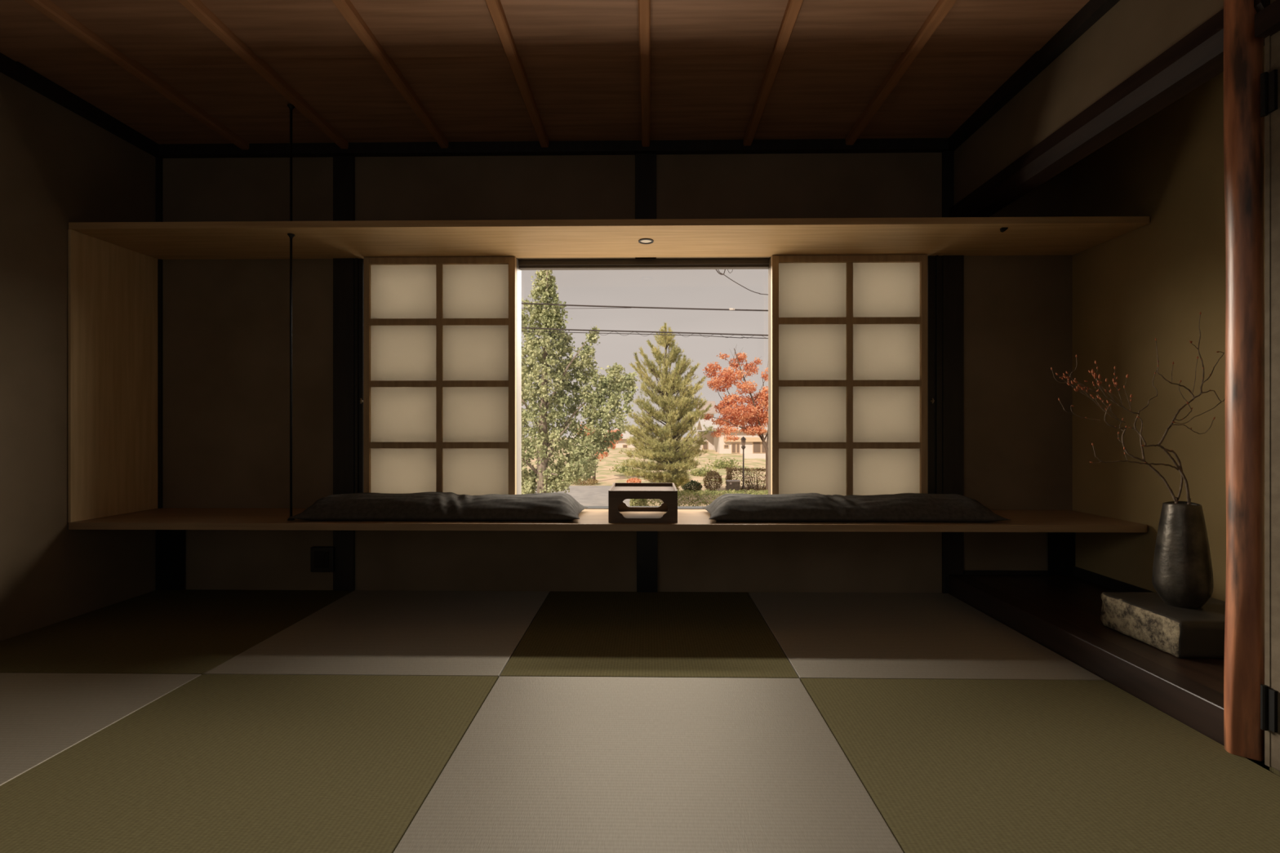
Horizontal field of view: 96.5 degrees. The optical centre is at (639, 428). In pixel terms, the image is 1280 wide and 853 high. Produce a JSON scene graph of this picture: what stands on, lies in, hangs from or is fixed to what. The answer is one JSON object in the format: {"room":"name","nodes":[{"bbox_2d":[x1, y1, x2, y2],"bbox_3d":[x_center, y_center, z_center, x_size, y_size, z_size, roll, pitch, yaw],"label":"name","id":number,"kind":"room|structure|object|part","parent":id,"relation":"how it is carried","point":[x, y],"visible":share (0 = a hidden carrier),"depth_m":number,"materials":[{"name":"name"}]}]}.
{"room":"traditional dwelling","nodes":[
{"label":"traditional dwelling","id":0,"kind":"room"},
{"bbox_2d":[0,71,155,641],"bbox_3d":[-2.478,-0.295,0.789,0.100,2.390,4.100,0,0,1],"label":"wall","id":1,"kind":"structure","parent":0,"point":[59,167],"depth_m":2.31,"materials":[{"name":"paint"}]},
{"bbox_2d":[0,52,158,154],"bbox_3d":[-2.407,-1.367,0.818,0.040,0.055,3.960,0,0,1],"label":"trim","id":2,"kind":"structure","parent":1,"relation":"attached to","point":[15,70],"depth_m":2.38,"materials":[{"name":"black wood"}]},
{"bbox_2d":[155,157,162,508],"bbox_3d":[-2.382,-0.270,2.847,0.026,2.140,0.042,0,0,1],"label":"trim","id":3,"kind":"structure","parent":1,"relation":"attached to","point":[158,160],"depth_m":2.83,"materials":[{"name":"black wood"}]},
{"bbox_2d":[0,0,1089,144],"bbox_3d":[-0.182,-1.440,0.813,4.690,0.100,4.220,0,0,1],"label":"ceiling","id":4,"kind":"structure","parent":0,"point":[709,59],"depth_m":2.19,"materials":[{"name":"brown wood"}]},
{"bbox_2d":[23,0,248,149],"bbox_3d":[-1.960,-1.380,0.823,0.040,0.040,3.945,0,0,1],"label":"trim","id":5,"kind":"structure","parent":4,"relation":"attached to","point":[47,7],"depth_m":2.17,"materials":[{"name":"brown wood"}]},
{"bbox_2d":[177,0,348,148],"bbox_3d":[-1.470,-1.380,0.816,0.040,0.040,3.945,0,0,1],"label":"trim","id":6,"kind":"structure","parent":4,"relation":"attached to","point":[196,7],"depth_m":2.16,"materials":[{"name":"brown wood"}]},
{"bbox_2d":[287,103,294,520],"bbox_3d":[-1.504,-0.497,2.464,0.028,1.786,0.028,0,0,1],"label":"suspension rod","id":7,"kind":"object","parent":4,"relation":"hanging from","point":[291,107],"visible":0.93,"depth_m":2.46,"materials":[{"name":"black metal"}]},
{"bbox_2d":[68,216,1150,259],"bbox_3d":[-0.154,-0.842,2.581,4.483,0.044,0.437,0,0,1],"label":"wall shelf","id":8,"kind":"object","parent":7,"relation":"hanging from","point":[1052,235],"depth_m":2.50,"materials":[{"name":"brown wood"}]},
{"bbox_2d":[638,238,653,244],"bbox_3d":[0.027,-0.834,2.550,0.068,0.005,0.068,0,0,1],"label":"recessed light","id":9,"kind":"object","parent":8,"relation":"attached to","point":[643,241],"visible":1,"depth_m":2.55,"materials":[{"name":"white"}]},
{"bbox_3d":[1.520,-0.828,2.386,0.025,0.016,0.016,0,0,1],"label":"rod cap","id":10,"kind":"part","parent":8,"relation":"part of","materials":[{"name":"black metal"}]},
{"bbox_2d":[331,0,448,147],"bbox_3d":[-0.981,-1.380,0.808,0.040,0.040,3.945,0,0,1],"label":"trim","id":11,"kind":"structure","parent":4,"relation":"attached to","point":[346,7],"depth_m":2.16,"materials":[{"name":"brown wood"}]},
{"bbox_2d":[484,0,548,147],"bbox_3d":[-0.492,-1.380,0.800,0.040,0.040,3.945,0,0,1],"label":"trim","id":12,"kind":"structure","parent":4,"relation":"attached to","point":[495,9],"depth_m":2.15,"materials":[{"name":"brown wood"}]},
{"bbox_2d":[638,0,650,146],"bbox_3d":[-0.003,-1.380,0.793,0.040,0.040,3.945,0,0,1],"label":"trim","id":13,"kind":"structure","parent":4,"relation":"attached to","point":[644,6],"depth_m":2.14,"materials":[{"name":"brown wood"}]},
{"bbox_2d":[743,0,803,146],"bbox_3d":[0.487,-1.380,0.785,0.040,0.040,3.945,0,0,1],"label":"trim","id":14,"kind":"structure","parent":4,"relation":"attached to","point":[792,11],"depth_m":2.15,"materials":[{"name":"brown wood"}]},
{"bbox_2d":[845,0,956,145],"bbox_3d":[0.976,-1.380,0.777,0.040,0.040,3.945,0,0,1],"label":"trim","id":15,"kind":"structure","parent":4,"relation":"attached to","point":[942,7],"depth_m":2.16,"materials":[{"name":"brown wood"}]},
{"bbox_2d":[162,152,1072,593],"bbox_3d":[-0.150,-0.295,2.863,4.690,2.390,0.120,0,0,1],"label":"wall","id":16,"kind":"structure","parent":0,"point":[226,322],"depth_m":2.81,"materials":[{"name":"paint"}]},
{"bbox_2d":[310,546,334,572],"bbox_3d":[-1.557,0.644,2.808,0.113,0.122,0.034,0,0,1],"label":"outlet box","id":17,"kind":"object","parent":16,"relation":"attached to","point":[322,557],"visible":1,"depth_m":2.79,"materials":[{"name":"black"}]},
{"bbox_3d":[-1.557,0.644,2.793,0.069,0.082,0.004,0,0,1],"label":"plate","id":18,"kind":"part","parent":17,"relation":"part of","materials":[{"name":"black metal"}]},
{"bbox_2d":[333,155,355,591],"bbox_3d":[-1.459,-0.270,2.832,0.103,2.140,0.042,0,0,1],"label":"trim","id":19,"kind":"structure","parent":16,"relation":"attached to","point":[344,166],"depth_m":2.81,"materials":[{"name":"black wood"}]},
{"bbox_2d":[354,257,363,493],"bbox_3d":[-1.387,-0.218,2.864,0.043,1.236,0.116,0,0,1],"label":"trim","id":20,"kind":"structure","parent":16,"relation":"attached to","point":[358,263],"depth_m":2.82,"materials":[{"name":"black wood"}]},
{"bbox_2d":[151,137,955,158],"bbox_3d":[-0.439,-1.367,2.787,3.915,0.055,0.040,0,0,1],"label":"trim","id":21,"kind":"structure","parent":16,"relation":"attached to","point":[886,144],"depth_m":2.77,"materials":[{"name":"black wood"}]},
{"bbox_2d":[68,507,1146,533],"bbox_3d":[-0.154,0.411,2.583,4.482,0.029,0.440,0,0,1],"label":"window bench","id":22,"kind":"object","parent":16,"relation":"attached to","point":[274,519],"visible":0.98,"depth_m":2.40,"materials":[{"name":"brown wood"}]},
{"bbox_2d":[67,229,157,522],"bbox_3d":[-2.391,-0.220,2.611,0.012,1.232,0.426,0,0,1],"label":"board","id":23,"kind":"object","parent":22,"relation":"on","point":[113,288],"visible":1,"depth_m":2.58,"materials":[{"name":"brown wood"}]},
{"bbox_2d":[287,492,588,521],"bbox_3d":[-0.867,0.343,2.579,1.235,0.105,0.360,0,0,1],"label":"bench cushion","id":24,"kind":"object","parent":22,"relation":"on","point":[365,506],"visible":1,"depth_m":2.44,"materials":[{"name":"grey fabric"}]},
{"bbox_2d":[608,483,677,522],"bbox_3d":[0.015,0.330,2.570,0.290,0.134,0.350,0,0,1],"label":"tray stand","id":25,"kind":"object","parent":22,"relation":"on","point":[618,493],"visible":1,"depth_m":2.40,"materials":[{"name":"brown wood"}]},
{"bbox_2d":[613,486,674,490],"bbox_3d":[0.015,0.282,2.570,0.274,0.008,0.334,0,0,1],"label":"book","id":26,"kind":"object","parent":25,"relation":"on","point":[615,488],"depth_m":2.63,"materials":[{"name":"white paper"}]},
{"bbox_2d":[768,254,927,496],"bbox_3d":[1.011,-0.220,2.796,0.745,1.229,0.092,0,0,1],"label":"screen","id":27,"kind":"object","parent":22,"relation":"on","point":[847,334],"visible":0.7,"depth_m":2.77,"materials":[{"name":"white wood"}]},
{"bbox_2d":[701,493,1009,522],"bbox_3d":[0.913,0.344,2.551,1.247,0.104,0.360,0,0,1],"label":"bench cushion","id":28,"kind":"object","parent":22,"relation":"on","point":[807,507],"visible":1,"depth_m":2.42,"materials":[{"name":"grey fabric"}]},
{"bbox_2d":[636,531,637,591],"bbox_3d":[0.035,0.620,2.809,0.101,0.360,0.042,0,0,1],"label":"trim","id":29,"kind":"structure","parent":16,"relation":"attached to","point":[637,531],"depth_m":2.79,"materials":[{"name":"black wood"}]},
{"bbox_2d":[516,257,769,509],"bbox_3d":[0.022,-0.200,2.849,2.816,1.280,0.102,0,0,1],"label":"window","id":30,"kind":"structure","parent":16,"relation":"in","point":[750,263],"depth_m":2.84,"materials":[{"name":"grey"}]},
{"bbox_2d":[363,256,516,495],"bbox_3d":[-0.977,-0.220,2.828,0.742,1.229,0.092,0,0,1],"label":"screen","id":31,"kind":"object","parent":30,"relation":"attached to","point":[440,333],"visible":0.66,"depth_m":2.80,"materials":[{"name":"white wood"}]},
{"bbox_3d":[0.022,0.418,2.857,2.816,0.044,0.085,0,0,1],"label":"sill","id":32,"kind":"part","parent":30,"relation":"part of","materials":[{"name":"black"}]},
{"bbox_2d":[635,153,656,258],"bbox_3d":[0.028,-1.090,2.809,0.104,0.500,0.042,0,0,1],"label":"trim","id":33,"kind":"structure","parent":16,"relation":"attached to","point":[645,163],"depth_m":2.79,"materials":[{"name":"black wood"}]},
{"bbox_2d":[927,255,942,493],"bbox_3d":[1.435,-0.218,2.820,0.073,1.236,0.116,0,0,1],"label":"trim","id":34,"kind":"structure","parent":16,"relation":"attached to","point":[935,263],"depth_m":2.77,"materials":[{"name":"black wood"}]},
{"bbox_2d":[942,151,964,593],"bbox_3d":[1.517,-0.270,2.785,0.099,2.140,0.042,0,0,1],"label":"trim","id":35,"kind":"structure","parent":16,"relation":"attached to","point":[953,543],"depth_m":2.76,"materials":[{"name":"black wood"}]},
{"bbox_2d":[964,570,1048,574],"bbox_3d":[1.833,0.702,2.768,0.521,0.024,0.006,0,0,1],"label":"trim","id":36,"kind":"structure","parent":16,"relation":"attached to","point":[966,572],"depth_m":2.77,"materials":[{"name":"black wood"}]},
{"bbox_2d":[948,574,1264,760],"bbox_3d":[1.526,0.764,2.090,0.080,0.112,1.372,0,0,1],"label":"trim","id":37,"kind":"structure","parent":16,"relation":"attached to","point":[1194,704],"depth_m":1.82,"materials":[{"name":"black wood"}]},
{"bbox_2d":[954,0,1223,204],"bbox_3d":[1.533,-1.205,2.076,0.050,0.410,1.400,0,0,1],"label":"wall","id":38,"kind":"structure","parent":0,"point":[1129,36],"depth_m":1.96,"materials":[{"name":"paint"}]},
{"bbox_2d":[949,0,1270,217],"bbox_3d":[1.537,-1.012,2.066,0.103,0.100,1.420,0,0,1],"label":"beam","id":39,"kind":"structure","parent":38,"relation":"attached to","point":[1197,58],"depth_m":1.82,"materials":[{"name":"brown wood"}]},
{"bbox_2d":[966,574,1224,693],"bbox_3d":[1.821,0.765,1.972,0.520,0.110,1.600,0,0,1],"label":"floor","id":40,"kind":"structure","parent":0,"point":[1077,602],"depth_m":2.26,"materials":[{"name":"black wood"}]},
{"bbox_2d":[1048,532,1075,575],"bbox_3d":[2.029,0.568,2.582,0.127,0.282,0.348,0,0,1],"label":"bracket","id":41,"kind":"object","parent":40,"relation":"on","point":[1061,545],"visible":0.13,"depth_m":2.75,"materials":[{"name":"black metal"}]},
{"bbox_2d":[1100,591,1225,658],"bbox_3d":[1.834,0.651,1.915,0.363,0.114,0.332,0,0,1],"label":"stone block","id":42,"kind":"object","parent":40,"relation":"on","point":[1144,617],"visible":0.68,"depth_m":1.83,"materials":[{"name":"grey stone"}]},
{"bbox_2d":[1151,501,1213,608],"bbox_3d":[1.823,0.422,1.922,0.150,0.345,0.150,0,0,1],"label":"vase","id":43,"kind":"object","parent":42,"relation":"on","point":[1182,576],"visible":1,"depth_m":1.88,"materials":[{"name":"black ceramic"}]},
{"bbox_2d":[1050,354,1177,503],"bbox_3d":[1.649,0.138,1.972,0.402,0.796,0.088,0,0,4],"label":"branch","id":44,"kind":"object","parent":43,"relation":"in","point":[1092,371],"visible":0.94,"depth_m":1.98,"materials":[{"name":"brown"}]},
{"bbox_2d":[1089,443,1182,501],"bbox_3d":[1.657,0.292,1.903,0.351,0.487,0.020,0,0,-8],"label":"branch","id":45,"kind":"object","parent":43,"relation":"in","point":[1092,444],"visible":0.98,"depth_m":1.91,"materials":[{"name":"brown wood"}]},
{"bbox_2d":[1136,311,1225,504],"bbox_3d":[1.819,0.073,1.923,0.276,0.925,0.052,0,0,6],"label":"branch","id":46,"kind":"object","parent":43,"relation":"in","point":[1179,467],"visible":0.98,"depth_m":1.91,"materials":[{"name":"brown wood"}]},
{"bbox_2d":[1072,45,1264,601],"bbox_3d":[2.131,-0.295,1.967,0.100,2.390,1.600,0,0,1],"label":"wall","id":47,"kind":"structure","parent":0,"point":[1132,289],"depth_m":2.34,"materials":[{"name":"paint"}]},
{"bbox_2d":[1072,566,1155,592],"bbox_3d":[2.075,0.688,1.968,0.012,0.045,1.600,0,0,1],"label":"trim","id":48,"kind":"structure","parent":47,"relation":"attached to","point":[1114,584],"depth_m":2.54,"materials":[{"name":"black wood"}]},
{"bbox_2d":[1251,760,1279,777],"bbox_3d":[-0.182,0.870,0.813,4.690,0.140,4.220,0,0,1],"label":"floor","id":49,"kind":"structure","parent":0,"point":[1261,763],"depth_m":1.44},
{"bbox_2d":[0,672,201,786],"bbox_3d":[-1.923,0.828,1.387,0.980,0.055,0.959,0,0,1],"label":"mat","id":50,"kind":"object","parent":49,"relation":"on","point":[42,716],"visible":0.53,"depth_m":1.64,"materials":[{"name":"beige wicker"}]},
{"bbox_2d":[0,589,352,675],"bbox_3d":[-1.908,0.828,2.348,0.980,0.055,0.956,0,0,1],"label":"mat","id":51,"kind":"object","parent":49,"relation":"on","point":[186,631],"visible":0.66,"depth_m":2.22,"materials":[{"name":"brown wicker"}]},
{"bbox_2d":[155,529,184,590],"bbox_3d":[-2.321,0.613,2.651,0.139,0.372,0.348,0,0,1],"label":"post","id":52,"kind":"object","parent":51,"relation":"on","point":[170,544],"visible":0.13,"depth_m":2.82,"materials":[{"name":"black wood"}]},
{"bbox_2d":[0,674,497,852],"bbox_3d":[-0.947,0.828,1.372,0.966,0.055,0.959,0,0,1],"label":"mat","id":53,"kind":"object","parent":49,"relation":"on","point":[217,763],"visible":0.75,"depth_m":1.33,"materials":[{"name":"green wicker"}]},
{"bbox_2d":[204,590,550,678],"bbox_3d":[-0.932,0.828,2.332,0.966,0.055,0.956,0,0,1],"label":"mat","id":54,"kind":"object","parent":49,"relation":"on","point":[377,633],"visible":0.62,"depth_m":2.19,"materials":[{"name":"beige wicker"}]},
{"bbox_2d":[393,676,903,852],"bbox_3d":[0.020,0.828,1.357,0.963,0.055,0.959,0,0,1],"label":"mat","id":55,"kind":"object","parent":49,"relation":"on","point":[544,764],"visible":1,"depth_m":1.32,"materials":[{"name":"beige wicker"}]},
{"bbox_2d":[499,591,798,678],"bbox_3d":[0.035,0.828,2.317,0.963,0.055,0.956,0,0,1],"label":"mat","id":56,"kind":"object","parent":49,"relation":"on","point":[616,634],"visible":0.76,"depth_m":2.15,"materials":[{"name":"green wicker"}]},
{"bbox_2d":[637,531,657,592],"bbox_3d":[0.033,0.613,2.614,0.098,0.372,0.348,0,0,1],"label":"post","id":57,"kind":"object","parent":56,"relation":"on","point":[646,540],"visible":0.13,"depth_m":2.78,"materials":[{"name":"black wood"}]},
{"bbox_2d":[748,592,1104,680],"bbox_3d":[1.002,0.828,2.302,0.965,0.055,0.956,0,0,1],"label":"mat","id":58,"kind":"object","parent":49,"relation":"on","point":[821,635],"visible":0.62,"depth_m":2.16,"materials":[{"name":"beige wicker"}]},
{"bbox_2d":[800,678,1279,852],"bbox_3d":[0.987,0.828,1.342,0.965,0.055,0.959,0,0,1],"label":"mat","id":59,"kind":"object","parent":49,"relation":"on","point":[948,766],"visible":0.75,"depth_m":1.33,"materials":[{"name":"green wicker"}]},
{"bbox_2d":[1223,0,1264,761],"bbox_3d":[1.485,-0.295,1.405,0.074,2.190,0.070,0,0,1],"label":"log post","id":60,"kind":"object","parent":49,"relation":"on","point":[1243,51],"visible":0.92,"depth_m":1.38,"materials":[{"name":"brown wood"}]},
{"bbox_3d":[1.764,-0.245,0.072,0.575,2.290,2.600,0,0,1],"label":"wall","id":61,"kind":"structure","parent":0,"visible":0},
{"bbox_2d":[948,0,1119,148],"bbox_3d":[1.467,-1.367,0.757,0.040,0.055,3.960,0,0,1],"label":"trim","id":62,"kind":"structure","parent":61,"relation":"attached to","point":[1093,11],"depth_m":2.13,"materials":[{"name":"black wood"}]},
{"bbox_2d":[1254,0,1279,36],"bbox_3d":[1.465,-0.949,0.062,0.072,0.053,2.570,0,0,1],"label":"trim","id":63,"kind":"structure","parent":61,"relation":"attached to","point":[1267,21],"depth_m":1.32,"materials":[{"name":"black wood"}]},
{"bbox_2d":[1260,30,1279,771],"bbox_3d":[1.470,-0.063,0.064,0.052,1.718,2.575,0,0,1],"label":"door","id":64,"kind":"structure","parent":61,"relation":"in","point":[1270,78],"depth_m":1.33,"materials":[{"name":"beige wood"}]},
{"label":"outside","id":65,"kind":"structure","parent":0,"visible":0},
{"bbox_2d":[521,437,765,485],"bbox_3d":[1.409,3.115,89.714,120.000,1.770,106.149,0,0,1],"label":"grass bank","id":66,"kind":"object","parent":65,"point":[605,477],"depth_m":48.06,"materials":[{"name":"beige plant"}]},
{"bbox_2d":[573,478,598,484],"bbox_3d":[-3.622,3.526,37.483,1.811,0.500,1.842,0,0,1],"label":"shrub","id":67,"kind":"object","parent":66,"relation":"on","point":[591,481],"visible":0.64,"depth_m":37.10,"materials":[{"name":"green plant"}]},
{"bbox_2d":[576,422,622,479],"bbox_3d":[-2.713,1.752,38.905,3.289,4.347,1.320,0,0,1],"label":"maple","id":68,"kind":"object","parent":66,"relation":"on","point":[605,453],"visible":0.12,"depth_m":38.76,"materials":[{"name":"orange plant"}]},
{"bbox_2d":[571,428,639,448],"bbox_3d":[-3.766,2.823,71.368,8.799,5.612,6.200,0,0,1],"label":"house","id":69,"kind":"structure","parent":66,"relation":"on","point":[621,444],"depth_m":68.85,"materials":[{"name":"beige"}]},
{"bbox_2d":[608,460,639,473],"bbox_3d":[-1.115,3.517,44.755,3.185,2.025,3.311,0,0,1],"label":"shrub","id":70,"kind":"object","parent":66,"relation":"on","point":[625,468],"visible":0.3,"depth_m":44.52,"materials":[{"name":"green plant"}]},
{"bbox_2d":[626,477,641,483],"bbox_3d":[-0.406,3.491,37.455,1.018,0.526,0.982,0,0,1],"label":"shrub","id":71,"kind":"object","parent":66,"relation":"on","point":[631,480],"visible":0.87,"depth_m":37.24,"materials":[{"name":"orange plant"}]},
{"bbox_2d":[689,422,713,449],"bbox_3d":[8.018,1.972,65.182,4.210,5.141,6.200,0,0,1],"label":"house","id":72,"kind":"structure","parent":66,"relation":"on","point":[709,446],"depth_m":62.69,"materials":[{"name":"beige paint"}]},
{"bbox_2d":[687,465,719,477],"bbox_3d":[4.735,3.306,42.698,2.670,1.200,2.776,0,0,32],"label":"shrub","id":73,"kind":"object","parent":66,"relation":"on","point":[696,472],"visible":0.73,"depth_m":42.35,"materials":[{"name":"green plant"}]},
{"bbox_2d":[695,400,717,418],"bbox_3d":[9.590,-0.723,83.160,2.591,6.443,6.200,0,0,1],"label":"house","id":74,"kind":"structure","parent":66,"relation":"on","point":[713,411],"depth_m":81.10,"materials":[{"name":"beige paint"}]},
{"bbox_2d":[705,455,746,469],"bbox_3d":[7.072,3.149,46.676,3.337,1.765,3.150,0,0,-11],"label":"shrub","id":75,"kind":"object","parent":66,"relation":"on","point":[723,464],"visible":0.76,"depth_m":46.50,"materials":[{"name":"green plant"}]},
{"bbox_2d":[697,418,768,453],"bbox_3d":[11.213,1.736,59.131,10.127,5.452,6.200,0,0,1],"label":"house","id":76,"kind":"structure","parent":66,"relation":"on","point":[753,444],"depth_m":56.65,"materials":[{"name":"beige paint"}]},
{"bbox_2d":[744,453,765,458],"bbox_3d":[12.426,2.955,52.761,5.592,1.197,0.300,0,0,1],"label":"wall","id":77,"kind":"structure","parent":66,"relation":"on","point":[746,455],"depth_m":52.65,"materials":[{"name":"beige"}]},
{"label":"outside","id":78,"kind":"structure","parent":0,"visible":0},
{"bbox_2d":[521,302,768,311],"bbox_3d":[0.235,-3.167,14.798,19.727,0.592,0.060,0,0,1],"label":"overhead cable","id":79,"kind":"object","parent":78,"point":[730,308],"visible":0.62,"depth_m":14.78,"materials":[{"name":"brown plastic"}]},
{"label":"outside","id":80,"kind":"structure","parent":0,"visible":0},
{"bbox_2d":[521,307,624,308],"bbox_3d":[-5.059,-3.270,15.281,9.657,0.168,0.012,0,0,1],"label":"overhead cable","id":81,"kind":"object","parent":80,"point":[522,308],"visible":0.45,"depth_m":15.22,"materials":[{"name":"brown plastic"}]},
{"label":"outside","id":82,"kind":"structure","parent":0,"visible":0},
{"bbox_2d":[521,327,768,336],"bbox_3d":[0.235,-2.512,14.798,19.727,0.677,0.038,0,0,1],"label":"overhead cable","id":83,"kind":"object","parent":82,"point":[522,327],"visible":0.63,"depth_m":14.79,"materials":[{"name":"brown plastic"}]},
{"bbox_2d":[522,331,768,338],"bbox_3d":[0.237,-2.373,14.898,19.860,0.634,0.108,0,0,1],"label":"overhead cable","id":84,"kind":"object","parent":83,"relation":"hanging from","point":[522,331],"visible":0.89,"depth_m":14.89,"materials":[{"name":"brown plastic"}]},
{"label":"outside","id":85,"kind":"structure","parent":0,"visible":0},
{"bbox_2d":[717,269,768,294],"bbox_3d":[3.580,-3.561,13.745,3.918,1.207,0.018,0,0,1],"label":"overhead cable","id":86,"kind":"object","parent":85,"point":[717,269],"visible":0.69,"depth_m":13.76,"materials":[{"name":"brown plastic"}]},
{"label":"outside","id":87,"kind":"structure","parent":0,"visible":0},
{"bbox_2d":[526,485,630,506],"bbox_3d":[0.326,3.850,20.723,120.000,0.300,31.851,0,0,1],"label":"road","id":88,"kind":"structure","parent":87,"point":[586,495],"depth_m":31.58,"materials":[{"name":"grey asphalt"}]},
{"bbox_2d":[521,270,638,494],"bbox_3d":[-2.503,-0.561,16.715,4.916,8.674,2.294,0,0,-1],"label":"broadleaf tree","id":89,"kind":"object","parent":88,"relation":"on","point":[570,473],"visible":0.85,"depth_m":16.49,"materials":[{"name":"green plant"}]},
{"bbox_2d":[629,488,768,506],"bbox_3d":[4.229,3.172,24.038,9.384,1.255,1.318,0,0,1],"label":"clipped hedge","id":90,"kind":"object","parent":88,"relation":"on","point":[633,502],"visible":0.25,"depth_m":23.67,"materials":[{"name":"green plant"}]},
{"bbox_3d":[4.283,3.271,24.036,4.969,0.892,0.558,0,0,1],"label":"stem","id":91,"kind":"part","parent":90,"relation":"part of","materials":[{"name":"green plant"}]},
{"bbox_2d":[646,484,765,506],"bbox_3d":[8.306,3.690,31.049,16.366,0.020,11.551,0,0,1],"label":"planting bed","id":92,"kind":"object","parent":88,"relation":"on","point":[722,487],"depth_m":30.31,"materials":[{"name":"plant"}]},
{"bbox_2d":[617,322,715,488],"bbox_3d":[1.183,-0.657,27.206,4.558,8.855,4.386,0,0,-6],"label":"pine tree","id":93,"kind":"object","parent":92,"relation":"on","point":[667,450],"visible":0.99,"depth_m":26.73,"materials":[{"name":"green plant"}]},
{"bbox_2d":[681,480,702,493],"bbox_3d":[2.963,3.330,32.618,1.235,0.808,1.268,0,0,1],"label":"shrub","id":94,"kind":"object","parent":92,"relation":"on","point":[695,485],"visible":0.77,"depth_m":32.31,"materials":[{"name":"green plant"}]},
{"bbox_2d":[702,470,723,491],"bbox_3d":[4.224,3.065,33.146,1.207,1.277,1.203,0,0,1],"label":"shrub","id":95,"kind":"object","parent":92,"relation":"on","point":[714,477],"visible":0.97,"depth_m":32.93,"materials":[{"name":"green plant"}]},
{"bbox_3d":[4.224,3.188,33.023,0.662,1.030,0.277,0,0,7],"label":"stem","id":96,"kind":"part","parent":95,"relation":"part of","materials":[{"name":"brown plant"}]},
{"bbox_2d":[725,480,740,491],"bbox_3d":[5.400,3.357,33.143,0.778,0.645,0.660,0,0,1],"label":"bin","id":97,"kind":"object","parent":92,"relation":"on","point":[731,484],"visible":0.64,"depth_m":32.84,"materials":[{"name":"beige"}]},
{"bbox_3d":[5.400,3.060,33.143,0.778,0.050,0.660,0,0,1],"label":"bin lid","id":98,"kind":"part","parent":97,"relation":"part of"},
{"bbox_2d":[701,346,768,490],"bbox_3d":[5.475,-0.082,28.621,4.952,8.261,2.339,0,0,1],"label":"maple tree","id":99,"kind":"object","parent":92,"relation":"on","point":[753,412],"visible":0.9,"depth_m":28.56,"materials":[{"name":"red plant"}]},
{"bbox_2d":[740,435,746,491],"bbox_3d":[5.992,2.072,33.115,0.333,3.255,0.333,0,0,23],"label":"street lamp","id":100,"kind":"object","parent":92,"relation":"on","point":[743,439],"visible":0.96,"depth_m":33.07,"materials":[{"name":"grey metal"}]},
{"bbox_3d":[5.992,0.845,33.115,0.259,0.380,0.259,0,0,23],"label":"lantern glass","id":101,"kind":"part","parent":100,"relation":"part of","materials":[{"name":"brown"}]},
{"bbox_2d":[724,466,765,490],"bbox_3d":[7.081,3.077,34.258,3.952,1.466,1.299,0,0,1],"label":"clipped shrub","id":102,"kind":"object","parent":92,"relation":"on","point":[729,476],"visible":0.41,"depth_m":34.02,"materials":[{"name":"green plant"}]},
{"bbox_3d":[7.089,3.171,34.293,2.138,1.077,0.453,0,0,1],"label":"stem","id":103,"kind":"part","parent":102,"relation":"part of","materials":[{"name":"brown plant"}]}
]}

